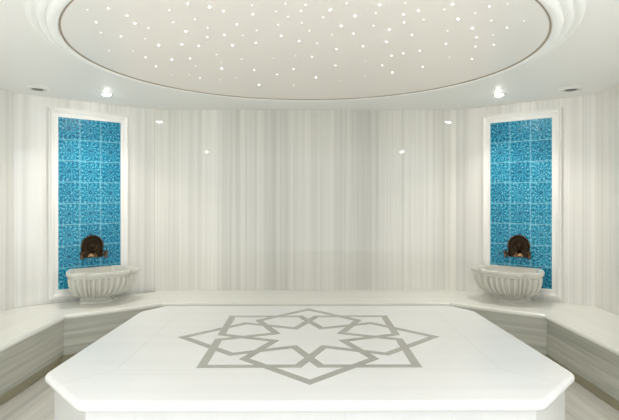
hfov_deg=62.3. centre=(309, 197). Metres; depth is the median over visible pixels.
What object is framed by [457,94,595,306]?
wall
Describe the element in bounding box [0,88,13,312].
wall
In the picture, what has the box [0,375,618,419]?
floor
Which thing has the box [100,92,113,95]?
recessed light
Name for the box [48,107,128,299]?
tile panel
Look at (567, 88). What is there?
ceiling vent
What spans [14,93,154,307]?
wall
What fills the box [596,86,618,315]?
wall
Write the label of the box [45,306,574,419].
platform
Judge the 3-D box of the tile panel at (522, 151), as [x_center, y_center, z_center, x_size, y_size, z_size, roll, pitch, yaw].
[2.034,0.052,4.954,0.749,1.770,0.040,0,0,40]
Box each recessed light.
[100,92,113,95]
[492,93,505,96]
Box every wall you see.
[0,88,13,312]
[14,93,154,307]
[155,110,456,289]
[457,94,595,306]
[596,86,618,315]
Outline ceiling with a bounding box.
[0,0,618,109]
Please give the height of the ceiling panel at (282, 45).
0.022 m
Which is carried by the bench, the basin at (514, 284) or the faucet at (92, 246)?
the basin at (514, 284)
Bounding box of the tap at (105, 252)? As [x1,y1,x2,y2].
[101,250,108,257]
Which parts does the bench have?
panel, seat, seat, panel, seat, panel, seat, seat, panel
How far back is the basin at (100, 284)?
4.64 m
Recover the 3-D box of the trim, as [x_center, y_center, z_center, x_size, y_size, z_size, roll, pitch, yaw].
[-0.022,-0.900,3.157,3.039,0.087,3.039,0,0,-44]
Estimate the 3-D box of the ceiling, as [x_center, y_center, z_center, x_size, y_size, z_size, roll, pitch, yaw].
[-0.018,-0.949,2.550,5.500,0.050,6.100,0,0,0]
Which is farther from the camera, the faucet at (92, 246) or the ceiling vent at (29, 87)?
the faucet at (92, 246)
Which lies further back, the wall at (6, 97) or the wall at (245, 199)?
the wall at (245, 199)
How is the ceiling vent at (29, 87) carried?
in the ceiling
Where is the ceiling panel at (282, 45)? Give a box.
[59,0,551,99]
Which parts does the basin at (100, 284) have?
bowl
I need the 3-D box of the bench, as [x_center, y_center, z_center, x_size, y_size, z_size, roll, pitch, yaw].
[0.022,1.178,2.440,5.235,0.414,5.878,0,0,0]
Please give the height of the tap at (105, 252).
0.072 m
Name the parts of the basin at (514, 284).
bowl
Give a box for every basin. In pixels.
[66,265,139,303]
[471,265,544,302]
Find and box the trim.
[24,0,585,101]
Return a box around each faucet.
[79,235,108,258]
[503,234,531,258]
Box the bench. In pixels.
[0,290,618,410]
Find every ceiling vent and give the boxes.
[25,85,50,91]
[559,86,582,91]
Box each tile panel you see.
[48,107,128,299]
[482,107,561,299]
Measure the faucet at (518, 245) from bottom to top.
0.227 m
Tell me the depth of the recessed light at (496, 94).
4.55 m

